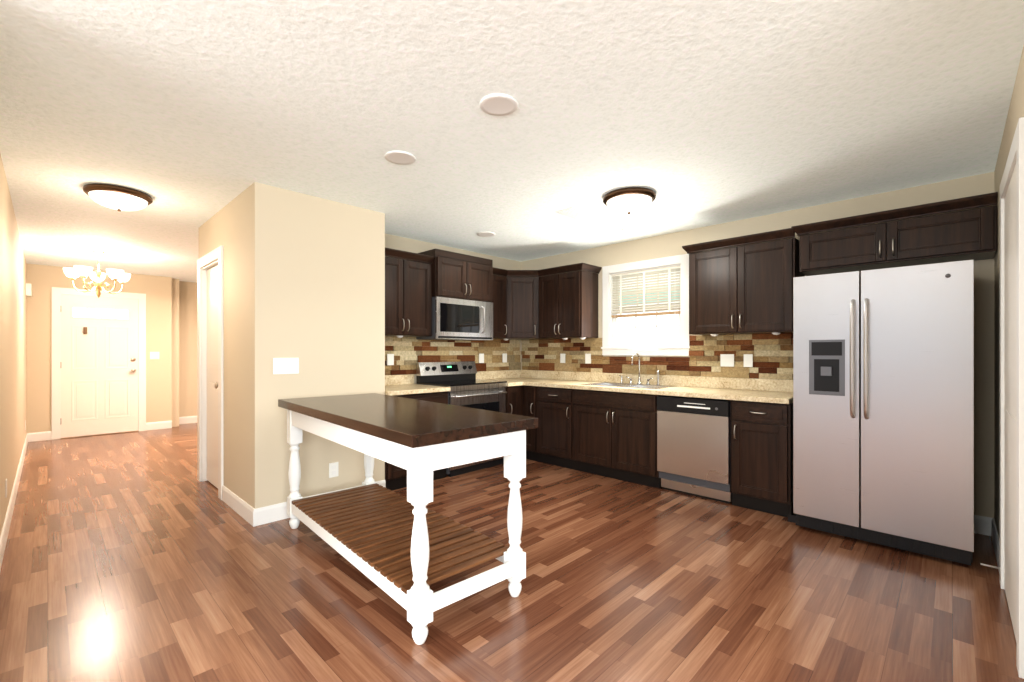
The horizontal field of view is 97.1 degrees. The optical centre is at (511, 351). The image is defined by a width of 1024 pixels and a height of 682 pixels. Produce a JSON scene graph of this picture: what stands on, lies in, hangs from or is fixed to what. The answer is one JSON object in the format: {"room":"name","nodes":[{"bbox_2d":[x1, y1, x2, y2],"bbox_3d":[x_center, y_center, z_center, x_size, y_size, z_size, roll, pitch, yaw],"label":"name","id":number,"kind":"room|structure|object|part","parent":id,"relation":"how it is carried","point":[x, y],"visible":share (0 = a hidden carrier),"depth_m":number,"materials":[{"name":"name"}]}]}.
{"room":"kitchen","nodes":[
{"label":"kitchen","id":0,"kind":"room"},
{"bbox_2d":[0,153,26,534],"bbox_3d":[-4.307,0.015,3.833,6.920,2.450,0.120,0,0,44],"label":"wall","id":1,"kind":"structure","parent":0,"point":[13,347],"depth_m":3.50,"materials":[{"name":"beige paint"}]},
{"bbox_2d":[5,479,6,497],"bbox_3d":[-3.459,0.932,3.095,0.075,0.115,0.006,0,0,44],"label":"outlet","id":2,"kind":"object","parent":1,"relation":"attached to","point":[6,479],"depth_m":3.07,"materials":[{"name":"white plastic"}]},
{"bbox_2d":[0,433,28,569],"bbox_3d":[-4.218,1.179,3.839,6.800,0.122,0.014,0,0,44],"label":"baseboard","id":3,"kind":"structure","parent":1,"relation":"attached to","point":[5,530],"depth_m":3.38,"materials":[{"name":"white wood"}]},
{"bbox_2d":[26,283,31,296],"bbox_3d":[-6.440,-0.820,6.029,0.200,0.160,0.050,0,0,44],"label":"door chime","id":4,"kind":"object","parent":1,"relation":"attached to","point":[28,289],"visible":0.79,"depth_m":5.97,"materials":[{"name":"white plastic"}]},
{"bbox_2d":[27,264,171,438],"bbox_3d":[-6.139,0.015,6.825,0.120,2.450,1.610,0,0,44],"label":"wall","id":5,"kind":"structure","parent":0,"point":[42,280],"depth_m":6.58,"materials":[{"name":"beige paint"}]},
{"bbox_2d":[52,287,145,439],"bbox_3d":[-6.120,0.165,6.743,0.022,2.150,1.040,0,0,44],"label":"door","id":6,"kind":"structure","parent":5,"relation":"attached to","point":[98,386],"depth_m":6.71,"materials":[{"name":"white wood"}]},
{"bbox_2d":[83,327,135,372],"bbox_3d":[-6.107,0.190,6.704,0.072,1.690,0.829,0,0,44],"label":"hardware piece","id":7,"kind":"object","parent":6,"relation":"attached to","point":[85,332],"visible":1,"depth_m":6.94,"materials":[{"name":"gold metal"}]},
{"bbox_2d":[150,352,158,358],"bbox_3d":[-5.686,0.060,7.200,0.006,0.120,0.120,0,0,44],"label":"light switch","id":8,"kind":"object","parent":5,"relation":"attached to","point":[154,355],"visible":1,"depth_m":7.20,"materials":[{"name":"white plastic"}]},
{"bbox_2d":[146,421,171,430],"bbox_3d":[-5.645,1.179,7.237,0.014,0.122,0.330,0,0,44],"label":"baseboard","id":9,"kind":"structure","parent":5,"relation":"attached to","point":[162,424],"depth_m":7.23,"materials":[{"name":"white"}]},
{"bbox_2d":[172,280,196,425],"bbox_3d":[-5.054,0.015,8.484,0.120,2.450,2.280,0,0,44],"label":"wall","id":10,"kind":"structure","parent":0,"point":[184,349],"depth_m":7.79,"materials":[{"name":"beige paint"}]},
{"bbox_2d":[179,416,196,423],"bbox_3d":[-4.961,1.179,8.483,0.014,0.122,2.170,0,0,44],"label":"baseboard","id":11,"kind":"structure","parent":10,"relation":"attached to","point":[188,419],"depth_m":7.82,"materials":[{"name":"white wood"}]},
{"bbox_2d":[199,182,520,508],"bbox_3d":[-1.258,0.015,5.043,1.720,2.450,3.410,0,0,44],"label":"wall","id":12,"kind":"structure","parent":0,"point":[304,278],"depth_m":3.52,"materials":[{"name":"beige paint"}]},
{"bbox_2d":[197,245,222,499],"bbox_3d":[-2.695,0.175,4.127,0.860,2.130,0.149,0,0,44],"label":"door frame","id":13,"kind":"structure","parent":12,"relation":"attached to","point":[210,372],"depth_m":4.21,"materials":[{"name":"white wood"}]},
{"bbox_2d":[222,485,251,523],"bbox_3d":[-2.137,1.179,3.510,0.800,0.122,0.014,0,0,44],"label":"baseboard","id":14,"kind":"structure","parent":12,"relation":"attached to","point":[231,499],"depth_m":3.48,"materials":[{"name":"white wood"}]},
{"bbox_2d":[273,358,298,373],"bbox_3d":[-1.680,0.105,3.368,0.012,0.120,0.180,0,0,44],"label":"light switch","id":15,"kind":"object","parent":12,"relation":"attached to","point":[285,365],"visible":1,"depth_m":3.36,"materials":[{"name":"white plastic"}]},
{"bbox_2d":[251,480,385,526],"bbox_3d":[-1.473,1.179,3.582,0.016,0.122,1.044,0,0,44],"label":"baseboard","id":16,"kind":"structure","parent":12,"relation":"attached to","point":[253,517],"depth_m":3.28,"materials":[{"name":"white wood"}]},
{"bbox_2d":[329,462,337,477],"bbox_3d":[-1.429,0.948,3.629,0.008,0.115,0.075,0,0,44],"label":"outlet","id":17,"kind":"object","parent":12,"relation":"attached to","point":[333,469],"visible":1,"depth_m":3.62,"materials":[{"name":"white plastic"}]},
{"bbox_2d":[385,248,432,339],"bbox_3d":[-1.172,-0.565,4.502,0.350,0.810,0.687,0,0,44],"label":"upper cabinet","id":18,"kind":"object","parent":12,"relation":"attached to","point":[408,282],"depth_m":4.42,"materials":[{"name":"black wood"}]},
{"bbox_2d":[385,368,520,383],"bbox_3d":[-0.709,0.292,5.215,0.019,0.105,2.355,0,0,44],"label":"backsplash","id":19,"kind":"structure","parent":12,"relation":"attached to","point":[508,372],"depth_m":5.57,"materials":[{"name":"beige stone"}]},
{"bbox_2d":[424,249,496,303],"bbox_3d":[-0.632,-0.807,5.014,0.410,0.486,0.800,0,0,44],"label":"upper cabinet","id":20,"kind":"object","parent":12,"relation":"attached to","point":[455,275],"depth_m":4.84,"materials":[{"name":"black wood"}]},
{"bbox_2d":[416,297,492,340],"bbox_3d":[-0.600,-0.346,4.982,0.418,0.428,0.790,0,0,44],"label":"microwave","id":21,"kind":"object","parent":20,"relation":"attached to","point":[461,319],"visible":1,"depth_m":4.83,"materials":[{"name":"grey metal"}]},
{"bbox_2d":[493,268,504,339],"bbox_3d":[-0.246,-0.565,5.424,0.391,0.810,0.327,0,0,44],"label":"upper cabinet","id":22,"kind":"object","parent":12,"relation":"attached to","point":[499,308],"depth_m":5.32,"materials":[{"name":"black wood"}]},
{"bbox_2d":[505,270,528,339],"bbox_3d":[-0.067,-0.565,5.454,0.609,0.810,0.201,0,0,44],"label":"upper cabinet","id":23,"kind":"object","parent":12,"relation":"attached to","point":[514,284],"depth_m":5.41,"materials":[{"name":"black wood"}]},
{"bbox_2d":[525,272,532,331],"bbox_3d":[0.127,-0.557,5.407,0.270,0.661,0.270,0,0,44],"label":"upper cabinet","id":24,"kind":"object","parent":12,"relation":"attached to","point":[528,279],"depth_m":5.41,"materials":[{"name":"black wood"}]},
{"bbox_2d":[529,270,540,339],"bbox_3d":[0.195,-0.565,5.672,0.680,0.810,0.477,0,0,44],"label":"upper cabinet","id":25,"kind":"object","parent":12,"relation":"attached to","point":[536,334],"depth_m":5.40,"materials":[{"name":"black wood"}]},
{"bbox_2d":[0,423,1023,681],"bbox_3d":[-2.150,1.290,1.089,14.600,0.100,10.560,0,0,44],"label":"floor","id":26,"kind":"structure","parent":0,"point":[140,557],"depth_m":2.30,"materials":[{"name":"laminate"}]},
{"bbox_2d":[278,393,537,644],"bbox_3d":[-0.757,0.788,2.742,0.718,0.904,1.858,0,0,-42],"label":"kitchen island","id":27,"kind":"object","parent":26,"relation":"on","point":[403,552],"visible":1,"depth_m":2.28,"materials":[{"name":"white paint"}]},
{"bbox_2d":[385,392,447,490],"bbox_3d":[-1.077,0.812,4.410,0.616,0.855,0.687,0,0,44],"label":"base cabinet","id":28,"kind":"object","parent":26,"relation":"on","point":[395,476],"depth_m":4.12,"materials":[{"name":"black wood"}]},
{"bbox_2d":[385,384,450,395],"bbox_3d":[-1.068,0.365,4.401,0.642,0.040,0.687,0,0,44],"label":"countertop","id":29,"kind":"structure","parent":28,"relation":"on","point":[390,389],"depth_m":4.25,"materials":[{"name":"beige stone"}]},
{"bbox_2d":[417,361,506,476],"bbox_3d":[-0.518,0.677,4.902,0.636,1.125,0.790,0,0,44],"label":"range","id":30,"kind":"object","parent":26,"relation":"on","point":[469,389],"visible":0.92,"depth_m":4.83,"materials":[{"name":"grey metal"}]},
{"bbox_2d":[503,384,524,462],"bbox_3d":[-0.178,0.812,5.333,0.616,0.855,0.290,0,0,44],"label":"base cabinet","id":31,"kind":"object","parent":26,"relation":"on","point":[515,397],"depth_m":5.13,"materials":[{"name":"black wood"}]},
{"bbox_2d":[495,376,532,387],"bbox_3d":[0.040,0.365,5.537,0.642,0.040,0.887,0,0,44],"label":"countertop","id":32,"kind":"structure","parent":31,"relation":"on","point":[514,381],"depth_m":5.43,"materials":[{"name":"beige stone"}]},
{"bbox_2d":[525,384,528,458],"bbox_3d":[0.434,0.812,5.341,0.289,0.855,0.617,0,0,44],"label":"base cabinet","id":33,"kind":"object","parent":26,"relation":"on","point":[526,385],"depth_m":5.17,"materials":[{"name":"black wood"}]},
{"bbox_2d":[529,388,564,466],"bbox_3d":[0.664,0.812,5.117,0.647,0.855,0.617,0,0,44],"label":"base cabinet","id":34,"kind":"object","parent":26,"relation":"on","point":[547,441],"depth_m":4.96,"materials":[{"name":"black wood"}]},
{"bbox_2d":[565,388,688,488],"bbox_3d":[1.156,0.812,4.639,1.019,0.855,0.617,0,0,44],"label":"base cabinet","id":35,"kind":"object","parent":26,"relation":"on","point":[598,416],"depth_m":4.38,"materials":[{"name":"black wood"}]},
{"bbox_2d":[525,380,792,403],"bbox_3d":[1.306,0.363,4.475,2.655,0.044,0.642,0,0,44],"label":"countertop","id":36,"kind":"structure","parent":35,"relation":"on","point":[589,385],"depth_m":4.03,"materials":[{"name":"beige stone"}]},
{"bbox_2d":[621,353,660,383],"bbox_3d":[1.301,0.174,4.730,0.454,0.333,0.182,0,0,44],"label":"faucet","id":37,"kind":"object","parent":36,"relation":"on","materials":[{"name":"silver metal"}]},
{"bbox_2d":[601,380,680,387],"bbox_3d":[1.188,0.438,4.615,0.850,0.194,0.499,0,0,44],"label":"sink","id":38,"kind":"object","parent":36,"relation":"in","point":[608,383],"depth_m":4.66,"materials":[{"name":"silver metal"}]},
{"bbox_2d":[657,396,731,502],"bbox_3d":[1.714,0.820,4.040,0.607,0.840,0.581,0,0,44],"label":"dishwasher","id":39,"kind":"object","parent":26,"relation":"on","point":[693,446],"visible":0.9,"depth_m":3.82,"materials":[{"name":"grey metal"}]},
{"bbox_2d":[731,400,794,516],"bbox_3d":[2.114,0.812,3.705,0.423,0.855,0.617,0,0,44],"label":"base cabinet","id":40,"kind":"object","parent":26,"relation":"on","point":[761,434],"depth_m":3.47,"materials":[{"name":"black wood"}]},
{"bbox_2d":[788,260,973,564],"bbox_3d":[2.514,0.360,3.120,0.922,1.760,0.812,0,0,44],"label":"refrigerator","id":41,"kind":"object","parent":26,"relation":"on","point":[883,406],"visible":1,"depth_m":2.81,"materials":[{"name":"grey metal"}]},
{"bbox_3d":[2.267,-0.011,2.838,0.697,0.883,0.062,0,0,44],"label":"handle","id":42,"kind":"part","parent":41,"relation":"part of","materials":[{"name":"silver metal"}]},
{"bbox_2d":[0,0,1023,282],"bbox_3d":[-2.150,-1.260,1.089,14.600,0.100,10.560,0,0,44],"label":"ceiling","id":43,"kind":"structure","parent":0,"point":[188,116],"depth_m":2.27,"materials":[{"name":"white paint"}]},
{"bbox_2d":[63,250,130,297],"bbox_3d":[-5.001,-0.927,5.473,0.593,0.565,0.613,0,0,44],"label":"chandelier","id":44,"kind":"object","parent":43,"relation":"hanging from","point":[98,276],"visible":1,"depth_m":5.40,"materials":[{"name":"white glass"}]},
{"bbox_2d":[83,183,152,211],"bbox_3d":[-2.987,-1.137,3.440,0.400,0.145,0.400,0,0,44],"label":"ceiling light","id":45,"kind":"object","parent":43,"relation":"attached to","point":[119,198],"visible":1,"depth_m":3.34,"materials":[{"name":"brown glass"}]},
{"bbox_2d":[384,151,415,164],"bbox_3d":[-0.695,-1.204,2.812,0.190,0.009,0.190,0,0,44],"label":"recessed light","id":46,"kind":"object","parent":43,"relation":"in","point":[401,157],"visible":1,"depth_m":2.80,"materials":[{"name":"white plastic"}]},
{"bbox_2d":[477,232,494,236],"bbox_3d":[-0.266,-1.204,4.643,0.190,0.009,0.190,0,0,44],"label":"recessed light","id":47,"kind":"object","parent":43,"relation":"in","point":[486,234],"visible":1,"depth_m":4.64,"materials":[{"name":"white plastic"}]},
{"bbox_2d":[479,94,517,115],"bbox_3d":[-0.064,-1.204,2.213,0.190,0.009,0.190,0,0,44],"label":"recessed light","id":48,"kind":"object","parent":43,"relation":"in","point":[498,104],"visible":1,"depth_m":2.20,"materials":[{"name":"white plastic"}]},
{"bbox_2d":[603,187,655,213],"bbox_3d":[0.909,-1.137,3.512,0.400,0.145,0.400,0,0,44],"label":"light","id":49,"kind":"object","parent":43,"relation":"attached to","point":[628,200],"visible":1,"depth_m":3.40,"materials":[{"name":"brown glass"}]},
{"bbox_2d":[521,172,993,517],"bbox_3d":[1.722,0.015,4.605,4.600,2.450,0.120,0,0,44],"label":"wall","id":50,"kind":"structure","parent":0,"point":[662,246],"depth_m":3.38,"materials":[{"name":"beige paint"}]},
{"bbox_2d":[541,263,600,339],"bbox_3d":[0.622,-0.565,5.316,0.667,0.810,0.392,0,0,44],"label":"upper cabinet","id":51,"kind":"object","parent":50,"relation":"attached to","point":[569,300],"depth_m":5.14,"materials":[{"name":"black wood"}]},
{"bbox_2d":[601,254,689,355],"bbox_3d":[1.434,-0.465,4.861,1.022,1.012,0.155,0,0,44],"label":"window","id":52,"kind":"structure","parent":50,"relation":"in","point":[612,346],"depth_m":4.81,"materials":[{"name":"white"}]},
{"bbox_2d":[612,265,679,317],"bbox_3d":[1.423,-0.345,4.850,0.798,1.070,0.047,0,0,44],"label":"window blind","id":53,"kind":"object","parent":52,"relation":"attached to","point":[644,274],"visible":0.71,"depth_m":4.83,"materials":[{"name":"beige plastic"}]},
{"bbox_2d":[521,368,792,391],"bbox_3d":[1.293,0.292,4.922,3.297,0.105,0.019,0,0,44],"label":"backsplash","id":54,"kind":"structure","parent":50,"relation":"attached to","point":[685,381],"depth_m":4.45,"materials":[{"name":"beige stone"}]},
{"bbox_2d":[685,226,802,335],"bbox_3d":[2.034,-0.570,3.969,0.844,0.820,0.351,0,0,44],"label":"upper cabinet","id":55,"kind":"object","parent":50,"relation":"attached to","point":[745,290],"depth_m":3.81,"materials":[{"name":"black wood"}]},
{"bbox_2d":[797,192,997,275],"bbox_3d":[2.737,-0.802,3.284,1.057,0.355,0.351,0,0,44],"label":"upper cabinet","id":56,"kind":"object","parent":50,"relation":"attached to","point":[970,234],"depth_m":3.11,"materials":[{"name":"black wood"}]},
{"bbox_2d":[974,515,988,535],"bbox_3d":[2.856,1.179,3.405,1.060,0.122,0.016,0,0,44],"label":"baseboard","id":57,"kind":"structure","parent":50,"relation":"attached to","point":[981,523],"depth_m":3.07,"materials":[{"name":"white"}]},
{"bbox_2d":[994,45,1023,538],"bbox_3d":[2.294,0.015,1.982,0.120,2.450,2.840,0,0,44],"label":"wall","id":58,"kind":"structure","parent":0,"point":[1015,111],"depth_m":2.77,"materials":[{"name":"beige paint"}]},
{"bbox_2d":[989,517,999,573],"bbox_3d":[2.925,1.179,2.728,0.016,0.122,0.850,0,0,44],"label":"baseboard","id":59,"kind":"structure","parent":58,"relation":"attached to","point":[993,532],"depth_m":2.82,"materials":[{"name":"white"}]},
{"bbox_2d":[980,117,1023,678],"bbox_3d":[2.276,0.175,2.114,0.090,2.130,1.045,0,0,44],"label":"door frame","id":60,"kind":"structure","parent":58,"relation":"attached to","point":[1011,567],"depth_m":1.97,"materials":[{"name":"white wood"}]},
{"label":"outside","id":61,"kind":"structure","parent":0,"visible":0},
{"bbox_2d":[617,271,679,342],"bbox_3d":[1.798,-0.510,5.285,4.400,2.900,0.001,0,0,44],"label":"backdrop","id":62,"kind":"structure","parent":61,"point":[648,334],"depth_m":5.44,"materials":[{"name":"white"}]}
]}

